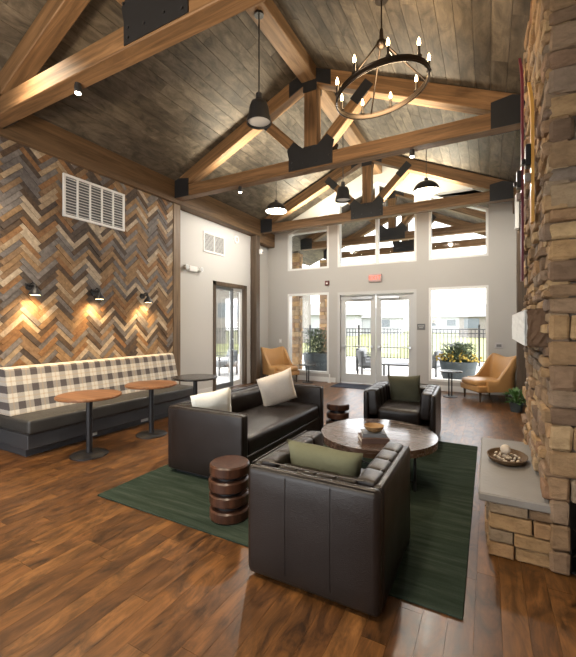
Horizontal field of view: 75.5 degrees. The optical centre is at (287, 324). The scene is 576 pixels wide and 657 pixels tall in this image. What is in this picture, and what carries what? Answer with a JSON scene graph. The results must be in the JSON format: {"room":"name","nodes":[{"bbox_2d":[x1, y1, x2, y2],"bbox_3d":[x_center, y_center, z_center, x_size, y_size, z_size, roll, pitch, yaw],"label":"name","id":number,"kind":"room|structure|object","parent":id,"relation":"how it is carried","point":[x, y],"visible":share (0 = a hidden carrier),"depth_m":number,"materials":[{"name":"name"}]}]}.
{"room":"clubhouse lounge","nodes":[
{"label":"clubhouse lounge","id":0,"kind":"room"},
{"bbox_2d":[0,136,172,367],"bbox_3d":[-4.169,-0.700,4.455,0.396,4.600,7.100,0,0,28],"label":"wall","id":1,"kind":"structure","parent":0,"point":[67,258],"depth_m":5.68,"materials":[{"name":"brown wood"}]},
{"bbox_2d":[25,282,42,295],"bbox_3d":[-3.471,-0.499,5.079,0.245,0.189,0.170,0,0,28],"label":"wall sconce","id":2,"kind":"object","parent":1,"relation":"attached to","point":[34,291],"visible":1,"depth_m":5.06,"materials":[{"name":"brown"}]},
{"bbox_2d":[62,173,124,231],"bbox_3d":[-3.097,-1.945,6.002,0.030,0.640,1.060,0,0,28],"label":"air vent","id":3,"kind":"object","parent":1,"relation":"in","point":[82,200],"visible":1,"depth_m":5.95,"materials":[{"name":"white metal"}]},
{"bbox_2d":[90,288,104,299],"bbox_3d":[-3.021,-0.499,5.916,0.245,0.189,0.170,0,0,28],"label":"wall sconce","id":4,"kind":"object","parent":1,"relation":"attached to","point":[99,296],"visible":1,"depth_m":5.89,"materials":[{"name":"brown"}]},
{"bbox_2d":[0,114,260,235],"bbox_3d":[-3.299,-2.680,5.816,0.260,0.450,10.320,0,0,28],"label":"header beam","id":5,"kind":"structure","parent":1,"relation":"attached to","point":[31,131],"depth_m":6.25,"materials":[{"name":"wood"}]},
{"bbox_2d":[140,292,152,302],"bbox_3d":[-2.567,-0.499,6.762,0.245,0.189,0.170,0,0,28],"label":"wall sconce","id":6,"kind":"object","parent":1,"relation":"attached to","point":[148,299],"visible":1,"depth_m":6.74,"materials":[{"name":"brown"}]},
{"bbox_2d":[180,210,250,391],"bbox_3d":[-1.805,-0.650,9.060,0.200,4.500,3.250,0,0,28],"label":"wall","id":7,"kind":"structure","parent":0,"point":[196,288],"depth_m":8.55,"materials":[{"name":"paint"}]},
{"bbox_2d":[183,264,203,271],"bbox_3d":[-2.090,-1.242,8.208,0.105,0.125,0.570,0,0,28],"label":"emergency light","id":8,"kind":"object","parent":7,"relation":"attached to","point":[185,266],"visible":1,"depth_m":8.19,"materials":[{"name":"white plastic"}]},
{"bbox_2d":[198,387,211,393],"bbox_3d":[-2.091,1.535,8.300,0.016,0.130,1.200,0,0,28],"label":"baseboard","id":9,"kind":"structure","parent":7,"relation":"attached to","point":[209,389],"depth_m":8.62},
{"bbox_2d":[203,231,224,256],"bbox_3d":[-1.763,-1.935,8.895,0.030,0.470,0.780,0,0,28],"label":"air vent","id":10,"kind":"object","parent":7,"relation":"in","point":[212,243],"visible":1,"depth_m":8.88,"materials":[{"name":"white metal"}]},
{"bbox_2d":[213,281,246,390],"bbox_3d":[-1.507,0.270,9.519,0.140,2.660,1.400,0,0,28],"label":"door","id":11,"kind":"structure","parent":7,"relation":"in","point":[229,304],"depth_m":9.55,"materials":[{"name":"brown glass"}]},
{"bbox_2d":[233,236,238,243],"bbox_3d":[-1.335,-2.220,9.665,0.055,0.200,0.200,0,0,28],"label":"fire alarm strobe","id":12,"kind":"object","parent":7,"relation":"attached to","point":[236,238],"visible":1,"depth_m":9.64,"materials":[{"name":"white plastic"}]},
{"bbox_2d":[260,246,267,377],"bbox_3d":[-0.931,-0.625,11.003,0.200,4.450,1.000,0,0,28],"label":"wall","id":13,"kind":"structure","parent":0,"point":[263,258],"depth_m":11.16,"materials":[{"name":"paint"}]},
{"bbox_2d":[0,0,531,222],"bbox_3d":[-0.287,-3.570,4.894,7.400,1.940,11.550,0,0,28],"label":"ceiling","id":14,"kind":"structure","parent":0,"point":[164,112],"depth_m":5.39,"materials":[{"name":"grey"}]},
{"bbox_2d":[0,0,265,128],"bbox_3d":[-1.113,-3.365,3.311,6.136,1.650,0.226,0,0,28],"label":"roof truss","id":15,"kind":"object","parent":14,"relation":"attached to","point":[150,27],"visible":0.98,"depth_m":3.75,"materials":[{"name":"brown wood"}]},
{"bbox_2d":[74,82,81,94],"bbox_3d":[-2.211,-2.487,3.913,0.071,0.106,0.072,0,0,28],"label":"light","id":16,"kind":"object","parent":15,"relation":"attached to","point":[77,86],"visible":1,"depth_m":3.89,"materials":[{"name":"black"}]},
{"bbox_2d":[260,234,274,247],"bbox_3d":[-0.700,-2.540,10.947,0.220,0.400,0.860,0,0,28],"label":"stub","id":17,"kind":"object","parent":14,"relation":"attached to","point":[268,240],"visible":0.52,"depth_m":10.95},
{"bbox_2d":[265,200,286,214],"bbox_3d":[-0.267,-3.035,8.352,0.480,0.971,0.480,0,0,28],"label":"dome pendant","id":18,"kind":"object","parent":14,"relation":"hanging from","point":[276,208],"visible":0.97,"depth_m":8.34,"materials":[{"name":"black metal"}]},
{"bbox_2d":[246,0,381,174],"bbox_3d":[-0.334,-4.090,4.806,0.260,0.240,11.350,0,0,28],"label":"ridge beam","id":19,"kind":"structure","parent":14,"relation":"attached to","point":[273,25],"depth_m":5.50,"materials":[{"name":"wood"}]},
{"bbox_2d":[247,9,270,129],"bbox_3d":[-0.369,-3.270,4.740,0.316,1.400,0.316,0,0,28],"label":"bell pendant","id":20,"kind":"object","parent":19,"relation":"hanging from","point":[258,118],"visible":1,"depth_m":4.70,"materials":[{"name":"grey"}]},
{"bbox_2d":[335,131,350,202],"bbox_3d":[1.119,-3.250,7.573,0.316,1.440,0.316,0,0,28],"label":"bell pendant","id":21,"kind":"object","parent":19,"relation":"hanging from","point":[343,196],"visible":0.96,"depth_m":7.48,"materials":[{"name":"grey"}]},
{"bbox_2d":[175,67,524,200],"bbox_3d":[0.402,-3.365,6.129,6.136,1.650,0.226,0,0,28],"label":"roof truss","id":22,"kind":"object","parent":14,"relation":"attached to","point":[499,112],"visible":0.84,"depth_m":5.82,"materials":[{"name":"brown wood"}]},
{"bbox_2d":[409,149,414,157],"bbox_3d":[1.797,-2.487,5.392,0.071,0.106,0.072,0,0,28],"label":"light","id":23,"kind":"object","parent":22,"relation":"attached to","point":[412,152],"visible":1,"depth_m":5.37,"materials":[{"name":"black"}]},
{"bbox_2d":[335,0,431,119],"bbox_3d":[1.007,-2.971,4.010,0.999,1.154,0.995,0,0,28],"label":"ring chandelier","id":24,"kind":"object","parent":14,"relation":"hanging from","point":[381,43],"visible":1,"depth_m":3.98,"materials":[{"name":"brown metal"}]},
{"bbox_2d":[335,77,338,95],"bbox_3d":[0.526,-2.553,3.975,0.056,0.197,0.055,0,0,28],"label":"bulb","id":25,"kind":"object","parent":24,"relation":"on","point":[337,81],"depth_m":3.96,"materials":[{"name":"white glass"}]},
{"bbox_2d":[340,94,343,110],"bbox_3d":[0.621,-2.571,4.288,0.056,0.197,0.055,0,0,28],"label":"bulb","id":26,"kind":"object","parent":24,"relation":"on","point":[341,98],"depth_m":4.28,"materials":[{"name":"white glass"}]},
{"bbox_2d":[352,54,355,73],"bbox_3d":[0.655,-2.578,3.674,0.056,0.197,0.055,0,0,28],"label":"candle","id":27,"kind":"object","parent":24,"relation":"on","point":[354,57],"depth_m":3.66,"materials":[{"name":"white glass"}]},
{"bbox_2d":[360,99,364,113],"bbox_3d":[0.895,-2.623,4.468,0.056,0.197,0.055,0,0,28],"label":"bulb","id":28,"kind":"object","parent":24,"relation":"on","point":[362,102],"depth_m":4.46,"materials":[{"name":"white glass"}]},
{"bbox_2d":[385,38,390,56],"bbox_3d":[0.948,-2.633,3.526,0.056,0.197,0.055,0,0,28],"label":"candle","id":29,"kind":"object","parent":24,"relation":"on","point":[387,41],"depth_m":3.51,"materials":[{"name":"white glass"}]},
{"bbox_2d":[388,91,391,107],"bbox_3d":[1.221,-2.684,4.429,0.056,0.197,0.055,0,0,28],"label":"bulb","id":30,"kind":"object","parent":24,"relation":"on","point":[390,95],"depth_m":4.42,"materials":[{"name":"white glass"}]},
{"bbox_2d":[414,75,417,91],"bbox_3d":[1.445,-2.727,4.190,0.056,0.197,0.055,0,0,28],"label":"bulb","id":31,"kind":"object","parent":24,"relation":"on","point":[416,78],"depth_m":4.18,"materials":[{"name":"white glass"}]},
{"bbox_2d":[417,37,421,56],"bbox_3d":[1.267,-2.693,3.600,0.056,0.197,0.055,0,0,28],"label":"candle","id":32,"kind":"object","parent":24,"relation":"on","point":[418,41],"depth_m":3.59,"materials":[{"name":"white glass"}]},
{"bbox_2d":[426,53,431,72],"bbox_3d":[1.463,-2.731,3.863,0.056,0.197,0.055,0,0,28],"label":"candle","id":33,"kind":"object","parent":24,"relation":"on","point":[428,57],"depth_m":3.85,"materials":[{"name":"white glass"}]},
{"bbox_2d":[261,156,515,234],"bbox_3d":[1.918,-3.365,8.948,6.136,1.650,0.226,0,0,28],"label":"roof truss","id":34,"kind":"object","parent":14,"relation":"attached to","point":[497,190],"visible":0.82,"depth_m":8.64,"materials":[{"name":"brown wood"}]},
{"bbox_2d":[413,149,439,195],"bbox_3d":[2.562,-3.009,6.899,0.480,1.078,0.480,0,0,28],"label":"dome pendant","id":35,"kind":"object","parent":14,"relation":"hanging from","point":[427,187],"visible":0.95,"depth_m":6.89,"materials":[{"name":"black metal"}]},
{"bbox_2d":[0,379,575,656],"bbox_3d":[0.456,1.660,4.523,8.880,0.120,11.600,0,0,28],"label":"floor","id":36,"kind":"structure","parent":0,"point":[83,573],"depth_m":2.25,"materials":[{"name":"brown wood"}]},
{"bbox_2d":[54,389,121,460],"bbox_3d":[-2.450,1.228,4.587,0.740,0.745,0.740,0,0,28],"label":"bistro table","id":37,"kind":"object","parent":36,"relation":"on","point":[88,397],"visible":1,"depth_m":4.55,"materials":[{"name":"wood"}]},
{"bbox_2d":[0,353,192,456],"bbox_3d":[-2.725,1.075,5.870,0.760,1.050,2.900,0,0,28],"label":"bench","id":38,"kind":"object","parent":36,"relation":"on","point":[32,422],"visible":0.73,"depth_m":5.22,"materials":[{"name":"grey fabric"}]},
{"bbox_2d":[0,384,192,434],"bbox_3d":[-2.716,1.230,5.866,0.740,0.204,2.900,0,0,28],"label":"seat cushion","id":39,"kind":"object","parent":38,"relation":"on","point":[50,419],"depth_m":5.07,"materials":[{"name":"grey leather"}]},
{"bbox_2d":[124,380,176,438],"bbox_3d":[-1.995,1.228,5.433,0.720,0.745,0.720,0,0,28],"label":"bistro table","id":40,"kind":"object","parent":36,"relation":"on","point":[150,385],"visible":1,"depth_m":5.40,"materials":[{"name":"wood"}]},
{"bbox_2d":[173,203,179,383],"bbox_3d":[-2.320,-0.430,7.605,0.150,4.060,0.200,0,0,28],"label":"column","id":41,"kind":"structure","parent":36,"relation":"on","point":[176,208],"depth_m":7.55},
{"bbox_2d":[173,374,216,394],"bbox_3d":[-1.535,1.228,6.162,0.720,0.745,0.720,0,0,28],"label":"bistro table","id":42,"kind":"object","parent":36,"relation":"on","point":[195,378],"visible":0.58,"depth_m":6.07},
{"bbox_2d":[251,235,259,382],"bbox_3d":[-0.903,-0.430,10.284,0.190,4.060,0.190,0,0,28],"label":"column","id":43,"kind":"structure","parent":36,"relation":"on","point":[255,240],"depth_m":10.21,"materials":[{"name":"wood"}]},
{"bbox_2d":[261,346,299,381],"bbox_3d":[-0.208,1.116,10.541,0.867,0.969,0.890,0,0,-40],"label":"chair","id":44,"kind":"object","parent":36,"relation":"on","point":[275,360],"visible":0.8,"depth_m":10.58,"materials":[{"name":"leather"}]},
{"bbox_2d":[271,365,297,371],"bbox_3d":[-0.148,1.220,10.470,0.616,0.180,0.704,0,0,-40],"label":"seat cushion","id":45,"kind":"object","parent":44,"relation":"on","point":[279,368],"depth_m":10.26,"materials":[{"name":"orange leather"}]},
{"bbox_2d":[97,425,477,619],"bbox_3d":[0.347,1.593,4.173,3.100,0.014,3.240,0,0,28],"label":"area rug","id":46,"kind":"object","parent":36,"relation":"on","point":[431,574],"visible":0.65,"depth_m":3.13,"materials":[{"name":"carpet"}]},
{"bbox_2d":[209,455,249,524],"bbox_3d":[-0.489,1.362,3.101,0.338,0.448,0.339,0,0,28],"label":"stool","id":47,"kind":"object","parent":46,"relation":"on","point":[228,479],"visible":0.91,"depth_m":2.98,"materials":[{"name":"brown wood"}]},
{"bbox_2d":[168,383,323,477],"bbox_3d":[-0.398,1.228,4.687,0.990,0.716,2.032,0,0,28],"label":"leather sofa","id":48,"kind":"object","parent":46,"relation":"on","point":[197,436],"visible":0.77,"depth_m":3.96,"materials":[{"name":"leather"}]},
{"bbox_2d":[190,387,230,411],"bbox_3d":[-0.847,0.940,4.168,0.494,0.496,0.257,0,0,-18],"label":"throw pillow","id":49,"kind":"object","parent":48,"relation":"on","point":[219,399],"visible":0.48,"depth_m":4.07,"materials":[{"name":"beige fabric"}]},
{"bbox_2d":[185,386,262,412],"bbox_3d":[-0.689,1.036,4.843,0.188,0.331,1.800,0,0,28],"label":"cushion","id":50,"kind":"object","parent":48,"relation":"on","point":[246,398],"depth_m":4.92,"materials":[{"name":"fabric"}]},
{"bbox_2d":[256,367,296,405],"bbox_3d":[-0.145,0.870,5.074,0.611,0.599,0.253,0,0,-13],"label":"throw pillow","id":51,"kind":"object","parent":48,"relation":"on","point":[277,388],"visible":0.97,"depth_m":4.99,"materials":[{"name":"beige fabric"}]},
{"bbox_2d":[239,401,317,454],"bbox_3d":[-0.310,1.221,4.640,0.770,0.250,1.795,0,0,28],"label":"seat cushion","id":52,"kind":"object","parent":48,"relation":"on","point":[269,427],"depth_m":4.48,"materials":[{"name":"brown leather"}]},
{"bbox_2d":[248,431,409,616],"bbox_3d":[0.320,1.230,2.569,0.860,0.711,0.911,0,0,28],"label":"armchair","id":53,"kind":"object","parent":46,"relation":"on","point":[342,539],"visible":0.95,"depth_m":2.17,"materials":[{"name":"brown leather"}]},
{"bbox_2d":[287,439,362,476],"bbox_3d":[0.239,0.985,2.483,0.553,0.393,0.184,0,0,28],"label":"throw pillow","id":54,"kind":"object","parent":53,"relation":"on","point":[318,457],"visible":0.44,"depth_m":2.40,"materials":[{"name":"green fabric"}]},
{"bbox_2d":[326,401,348,424],"bbox_3d":[0.726,1.362,5.424,0.338,0.448,0.339,0,0,-18],"label":"stool","id":55,"kind":"object","parent":46,"relation":"on","point":[337,410],"visible":0.63,"depth_m":5.31,"materials":[{"name":"brown wood"}]},
{"bbox_2d":[321,419,437,491],"bbox_3d":[0.949,1.363,3.940,1.190,0.446,1.190,0,0,28],"label":"coffee table","id":56,"kind":"object","parent":46,"relation":"on","point":[342,435],"visible":0.8,"depth_m":3.77,"materials":[{"name":"brown wood"}]},
{"bbox_2d":[358,433,389,443],"bbox_3d":[0.843,1.117,3.679,0.270,0.045,0.211,0,0,0],"label":"book","id":57,"kind":"object","parent":56,"relation":"on","point":[364,440],"visible":0.66,"depth_m":3.57,"materials":[{"name":"paper"}]},
{"bbox_2d":[361,429,386,437],"bbox_3d":[0.848,1.077,3.699,0.230,0.035,0.171,0,0,4],"label":"book","id":58,"kind":"object","parent":57,"relation":"on","point":[365,433],"visible":0.89,"depth_m":3.62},
{"bbox_2d":[364,423,383,432],"bbox_3d":[0.857,1.028,3.706,0.200,0.062,0.200,0,0,28],"label":"wooden bowl","id":59,"kind":"object","parent":58,"relation":"on","point":[371,427],"visible":1,"depth_m":3.68,"materials":[{"name":"brown wood"}]},
{"bbox_2d":[364,381,440,438],"bbox_3d":[1.654,1.230,5.316,0.929,0.711,0.956,0,0,26],"label":"armchair","id":60,"kind":"object","parent":46,"relation":"on","point":[426,413],"visible":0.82,"depth_m":5.01,"materials":[{"name":"brown leather"}]},
{"bbox_2d":[378,399,421,424],"bbox_3d":[1.605,1.211,5.217,0.556,0.230,0.714,0,0,26],"label":"seat cushion","id":61,"kind":"object","parent":60,"relation":"on","point":[388,409],"depth_m":4.95,"materials":[{"name":"brown leather"}]},
{"bbox_2d":[387,375,420,401],"bbox_3d":[1.709,0.940,5.439,0.479,0.450,0.212,0,0,25],"label":"throw pillow","id":62,"kind":"object","parent":60,"relation":"on","point":[403,388],"visible":0.94,"depth_m":5.37,"materials":[{"name":"fabric"}]},
{"bbox_2d":[299,364,315,382],"bbox_3d":[0.549,1.350,10.355,0.480,0.500,0.480,0,0,28],"label":"side table","id":63,"kind":"object","parent":36,"relation":"on","point":[306,365],"visible":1,"depth_m":10.33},
{"bbox_2d":[330,383,370,389],"bbox_3d":[1.996,1.594,9.520,1.700,0.012,0.620,0,0,28],"label":"door mat","id":64,"kind":"object","parent":36,"relation":"on","point":[341,385],"visible":0.48,"depth_m":9.61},
{"bbox_2d":[438,369,462,397],"bbox_3d":[3.619,1.310,8.295,0.500,0.580,0.500,0,0,28],"label":"side table","id":65,"kind":"object","parent":36,"relation":"on","point":[448,371],"visible":1,"depth_m":8.27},
{"bbox_2d":[460,353,515,401],"bbox_3d":[4.307,1.116,8.026,0.890,0.969,0.867,0,0,-4],"label":"chair","id":66,"kind":"object","parent":36,"relation":"on","point":[497,374],"visible":0.97,"depth_m":7.81,"materials":[{"name":"leather"}]},
{"bbox_2d":[462,377,497,385],"bbox_3d":[4.215,1.220,8.020,0.704,0.180,0.616,0,0,-4],"label":"seat cushion","id":67,"kind":"object","parent":66,"relation":"on","point":[466,381],"depth_m":7.89,"materials":[{"name":"orange leather"}]},
{"bbox_2d":[502,387,525,412],"bbox_3d":[4.214,1.367,6.849,0.532,0.465,0.452,0,0,28],"label":"potted plant","id":68,"kind":"object","parent":36,"relation":"on","point":[515,406],"visible":0.94,"depth_m":6.81,"materials":[{"name":"green plant"}]},
{"bbox_2d":[516,201,526,406],"bbox_3d":[4.653,-0.445,7.399,0.180,4.090,0.190,0,0,28],"label":"column","id":69,"kind":"structure","parent":36,"relation":"on","point":[521,371],"depth_m":7.34,"materials":[{"name":"wood"}]},
{"bbox_2d":[514,195,520,229],"bbox_3d":[4.527,-2.210,7.274,0.165,0.660,0.160,0,0,28],"label":"wall speaker","id":70,"kind":"object","parent":69,"relation":"attached to","point":[517,211],"visible":0.76,"depth_m":7.23,"materials":[{"name":"plastic"}]},
{"bbox_2d":[514,198,514,227],"bbox_3d":[4.456,-2.210,7.312,0.005,0.580,0.120,0,0,28],"label":"speaker grille","id":71,"kind":"object","parent":70,"relation":"attached to","point":[514,198],"depth_m":7.33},
{"bbox_2d":[478,0,575,575],"bbox_3d":[2.208,-0.638,3.132,1.042,4.478,1.818,0,0,28],"label":"stone fireplace","id":72,"kind":"object","parent":36,"relation":"on","point":[530,507],"visible":0.98,"depth_m":2.43,"materials":[{"name":"brown stone"}]},
{"bbox_2d":[487,447,527,465],"bbox_3d":[1.889,1.141,3.208,0.310,0.047,0.418,0,0,34],"label":"woven tray","id":73,"kind":"object","parent":72,"relation":"on","point":[490,452],"visible":0.73,"depth_m":3.20,"materials":[{"name":"wicker"}]},
{"bbox_2d":[494,451,520,461],"bbox_3d":[1.889,1.136,3.208,0.201,0.032,0.257,0,0,34],"label":"bead garland","id":74,"kind":"object","parent":73,"relation":"in","point":[506,456],"visible":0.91,"depth_m":3.19,"materials":[{"name":"beige wood"}]},
{"bbox_2d":[500,444,510,453],"bbox_3d":[1.895,1.083,3.239,0.084,0.084,0.084,0,0,28],"label":"ball","id":75,"kind":"object","parent":74,"relation":"on","point":[505,449],"visible":1,"depth_m":3.21,"materials":[{"name":"white wood"}]},
{"bbox_2d":[514,58,523,281],"bbox_3d":[2.227,-1.495,3.594,0.080,2.150,0.096,0,0,28],"label":"ski","id":76,"kind":"object","parent":72,"relation":"hanging from","point":[519,184],"visible":0.99,"depth_m":3.55,"materials":[{"name":"red paint"}]},
{"bbox_2d":[521,82,534,224],"bbox_3d":[1.792,-1.285,2.783,0.080,1.050,0.096,0,0,28],"label":"ski","id":77,"kind":"object","parent":72,"relation":"attached to","point":[528,162],"visible":1,"depth_m":2.74,"materials":[{"name":"wood"}]},
{"bbox_2d":[268,166,515,388],"bbox_3d":[2.374,-1.330,9.907,7.200,5.860,0.200,0,0,28],"label":"wall","id":78,"kind":"structure","parent":0,"point":[497,270],"depth_m":9.31,"materials":[{"name":"paint"}]},
{"bbox_2d":[288,292,328,373],"bbox_3d":[0.609,0.230,10.837,1.310,2.300,0.174,0,0,28],"label":"window","id":79,"kind":"structure","parent":78,"relation":"in","point":[323,293],"depth_m":10.87,"materials":[{"name":"white wood"}]},
{"bbox_2d":[288,210,328,270],"bbox_3d":[0.609,-2.415,10.837,1.310,1.630,0.174,0,0,28],"label":"window","id":80,"kind":"structure","parent":78,"relation":"in","point":[290,235],"depth_m":10.95,"materials":[{"name":"white wood"}]},
{"bbox_2d":[369,274,381,281],"bbox_3d":[2.294,-1.240,9.800,0.340,0.210,0.064,0,0,28],"label":"exit sign","id":81,"kind":"object","parent":78,"relation":"attached to","point":[372,277],"visible":1,"depth_m":9.77,"materials":[{"name":"red"}]},
{"bbox_2d":[337,182,416,266],"bbox_3d":[2.340,-2.690,9.906,2.100,2.180,0.174,0,0,28],"label":"window","id":82,"kind":"structure","parent":78,"relation":"in","point":[376,185],"depth_m":9.88,"materials":[{"name":"white wood"}]},
{"bbox_2d":[338,289,416,383],"bbox_3d":[2.322,0.350,9.873,2.100,2.500,0.309,0,0,28],"label":"door","id":83,"kind":"structure","parent":78,"relation":"in","point":[376,298],"depth_m":9.91,"materials":[{"name":"grey paint"}]},
{"bbox_2d":[292,375,511,395],"bbox_3d":[2.323,1.535,9.812,6.600,0.130,0.016,0,0,28],"label":"baseboard","id":84,"kind":"structure","parent":78,"relation":"attached to","point":[299,377],"depth_m":9.72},
{"bbox_2d":[417,324,424,329],"bbox_3d":[3.319,0.045,9.278,0.190,0.150,0.014,0,0,28],"label":"door sign","id":85,"kind":"object","parent":78,"relation":"attached to","point":[419,326],"visible":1,"depth_m":9.27,"materials":[{"name":"plastic"}]},
{"bbox_2d":[429,285,487,382],"bbox_3d":[4.093,0.230,8.964,1.300,2.300,0.174,0,0,28],"label":"window","id":86,"kind":"structure","parent":78,"relation":"in","point":[480,286],"depth_m":9.06,"materials":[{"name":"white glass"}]},
{"bbox_2d":[429,195,487,259],"bbox_3d":[4.093,-2.415,8.964,1.300,1.630,0.174,0,0,28],"label":"window","id":87,"kind":"structure","parent":78,"relation":"in","point":[485,209],"depth_m":8.93,"materials":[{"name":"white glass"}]},
{"bbox_2d":[495,343,502,347],"bbox_3d":[4.805,0.470,8.473,0.160,0.120,0.024,0,0,28],"label":"thermostat","id":88,"kind":"object","parent":78,"relation":"attached to","point":[497,345],"visible":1,"depth_m":8.46,"materials":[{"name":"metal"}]},
{"bbox_3d":[2.766,-0.575,3.139,0.500,4.350,11.350,0,0,28],"label":"wall","id":89,"kind":"structure","parent":0,"visible":0},
{"bbox_2d":[513,136,526,213],"bbox_3d":[3.965,-2.640,6.128,0.200,0.300,4.950,0,0,28],"label":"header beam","id":90,"kind":"structure","parent":89,"relation":"attached to","point":[519,190],"depth_m":6.99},
{"label":"outside","id":91,"kind":"structure","parent":0,"visible":0},
{"bbox_2d":[301,330,485,360],"bbox_3d":[19.273,1.730,46.406,130.000,0.140,140.000,0,0,28],"label":"lawn","id":92,"kind":"structure","parent":91,"point":[364,337],"depth_m":33.38,"materials":[{"name":"plant"}]},
{"bbox_2d":[220,286,310,342],"bbox_3d":[-6.052,-1.890,37.315,16.000,7.180,10.000,0,0,-10],"label":"house","id":93,"kind":"structure","parent":92,"relation":"on","point":[306,303],"depth_m":34.08,"materials":[{"name":"beige"}]},
{"bbox_2d":[311,303,364,335],"bbox_3d":[3.618,-0.890,61.635,17.000,5.180,10.000,0,0,17],"label":"house","id":94,"kind":"structure","parent":92,"relation":"on","point":[354,312],"depth_m":56.80,"materials":[{"name":"white"}]},
{"bbox_2d":[362,308,406,333],"bbox_3d":[14.717,-0.790,73.834,16.000,4.980,10.000,0,0,23],"label":"house","id":95,"kind":"structure","parent":92,"relation":"on","point":[393,318],"depth_m":68.81,"materials":[{"name":"white"}]},
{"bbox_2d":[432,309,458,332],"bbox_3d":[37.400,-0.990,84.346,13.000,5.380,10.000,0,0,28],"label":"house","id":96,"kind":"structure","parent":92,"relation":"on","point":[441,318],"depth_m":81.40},
{"bbox_2d":[455,304,485,337],"bbox_3d":[28.786,-0.580,50.375,10.000,4.560,9.000,0,0,34],"label":"house","id":97,"kind":"structure","parent":92,"relation":"on","point":[470,316],"depth_m":49.03,"materials":[{"name":"beige"}]},
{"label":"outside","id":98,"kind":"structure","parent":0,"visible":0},
{"bbox_2d":[292,186,487,265],"bbox_3d":[3.443,-3.467,11.831,8.000,2.045,4.102,0,0,28],"label":"ceiling","id":99,"kind":"structure","parent":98,"point":[310,257],"depth_m":12.90,"materials":[{"name":"grey"}]},
{"bbox_2d":[300,190,485,250],"bbox_3d":[3.152,-3.365,11.243,6.136,1.650,0.214,0,0,28],"label":"truss","id":100,"kind":"object","parent":99,"relation":"attached to","point":[394,232],"visible":0.48,"depth_m":11.09,"materials":[{"name":"brown wood"}]},
{"bbox_2d":[323,212,485,258],"bbox_3d":[4.099,-3.365,13.005,6.136,1.650,0.214,0,0,28],"label":"truss","id":101,"kind":"object","parent":99,"relation":"attached to","point":[405,246],"visible":0.38,"depth_m":12.86,"materials":[{"name":"brown wood"}]},
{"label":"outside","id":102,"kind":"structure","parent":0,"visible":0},
{"bbox_2d":[301,356,482,384],"bbox_3d":[3.653,1.665,14.186,17.000,0.110,8.550,0,0,28],"label":"floor","id":103,"kind":"structure","parent":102,"point":[350,362],"depth_m":13.46,"materials":[{"name":"concrete"}]},
{"bbox_2d":[292,251,302,369],"bbox_3d":[0.296,-0.450,12.671,0.367,4.100,0.367,0,0,28],"label":"stone column","id":104,"kind":"structure","parent":103,"relation":"on","point":[297,257],"depth_m":12.54,"materials":[{"name":"stone"}]},
{"bbox_2d":[302,327,326,370],"bbox_3d":[0.945,0.842,11.875,1.023,1.536,1.023,0,0,28],"label":"planter","id":105,"kind":"object","parent":103,"relation":"on","point":[319,357],"visible":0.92,"depth_m":11.58,"materials":[{"name":"metal"}]},
{"bbox_2d":[319,259,326,351],"bbox_3d":[1.449,-0.455,14.434,0.405,4.110,0.407,0,0,28],"label":"stone column","id":106,"kind":"structure","parent":103,"relation":"on","point":[323,298],"depth_m":14.27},
{"bbox_2d":[309,325,357,358],"bbox_3d":[2.089,0.800,17.270,2.395,1.620,0.070,0,0,28],"label":"fence panel","id":107,"kind":"object","parent":103,"relation":"on","point":[349,332],"visible":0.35,"depth_m":16.88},
{"bbox_2d":[355,347,370,370],"bbox_3d":[2.846,1.209,13.232,0.679,0.801,0.690,0,0,38],"label":"patio chair","id":108,"kind":"object","parent":103,"relation":"on","point":[361,348],"visible":0.3,"depth_m":13.15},
{"bbox_2d":[356,347,366,356],"bbox_3d":[2.657,1.010,13.381,0.198,0.403,0.560,0,0,38],"label":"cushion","id":109,"kind":"object","parent":108,"relation":"on","point":[362,348],"depth_m":13.36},
{"bbox_2d":[356,350,370,373],"bbox_3d":[2.580,1.209,11.891,0.679,0.801,0.690,0,0,-2],"label":"patio chair","id":110,"kind":"object","parent":103,"relation":"on","point":[362,363],"visible":0.72,"depth_m":11.62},
{"bbox_2d":[357,350,365,362],"bbox_3d":[2.340,1.010,11.884,0.198,0.403,0.560,0,0,-2],"label":"cushion","id":111,"kind":"object","parent":110,"relation":"on","point":[360,353],"depth_m":11.64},
{"bbox_2d":[359,361,370,366],"bbox_3d":[2.610,1.240,11.892,0.600,0.180,0.560,0,0,-2],"label":"seat cushion","id":112,"kind":"object","parent":110,"relation":"on","point":[361,363],"depth_m":11.61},
{"bbox_2d":[358,325,408,360],"bbox_3d":[4.203,0.800,16.133,2.395,1.620,0.070,0,0,28],"label":"fence panel","id":113,"kind":"object","parent":103,"relation":"on","point":[359,328],"visible":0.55,"depth_m":16.00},
{"bbox_2d":[382,362,408,375],"bbox_3d":[3.464,1.385,11.194,1.100,0.450,0.700,0,0,28],"label":"patio table","id":114,"kind":"object","parent":103,"relation":"on","point":[388,364],"visible":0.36,"depth_m":11.14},
{"bbox_2d":[432,350,442,376],"bbox_3d":[4.521,1.209,11.873,0.679,0.801,0.690,0,0,38],"label":"patio chair","id":115,"kind":"object","parent":103,"relation":"on","point":[435,364],"visible":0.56,"depth_m":11.51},
{"bbox_2d":[432,350,442,362],"bbox_3d":[4.710,1.010,11.724,0.198,0.403,0.560,0,0,38],"label":"cushion","id":116,"kind":"object","parent":115,"relation":"on","point":[435,353],"depth_m":11.52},
{"bbox_2d":[432,329,477,358],"bbox_3d":[6.317,0.800,14.997,2.395,1.620,0.070,0,0,28],"label":"fence panel","id":117,"kind":"object","parent":103,"relation":"on","point":[436,333],"visible":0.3,"depth_m":14.86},
{"bbox_2d":[436,341,482,379],"bbox_3d":[4.660,1.021,10.190,1.096,1.177,1.136,0,0,-3],"label":"planter","id":118,"kind":"object","parent":103,"relation":"on","point":[460,358],"visible":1,"depth_m":9.92,"materials":[{"name":"metal"}]},
{"bbox_2d":[478,325,485,366],"bbox_3d":[8.431,0.800,13.860,2.395,1.620,0.070,0,0,28],"label":"fence panel","id":119,"kind":"object","parent":103,"relation":"on","point":[479,329],"visible":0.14,"depth_m":14.38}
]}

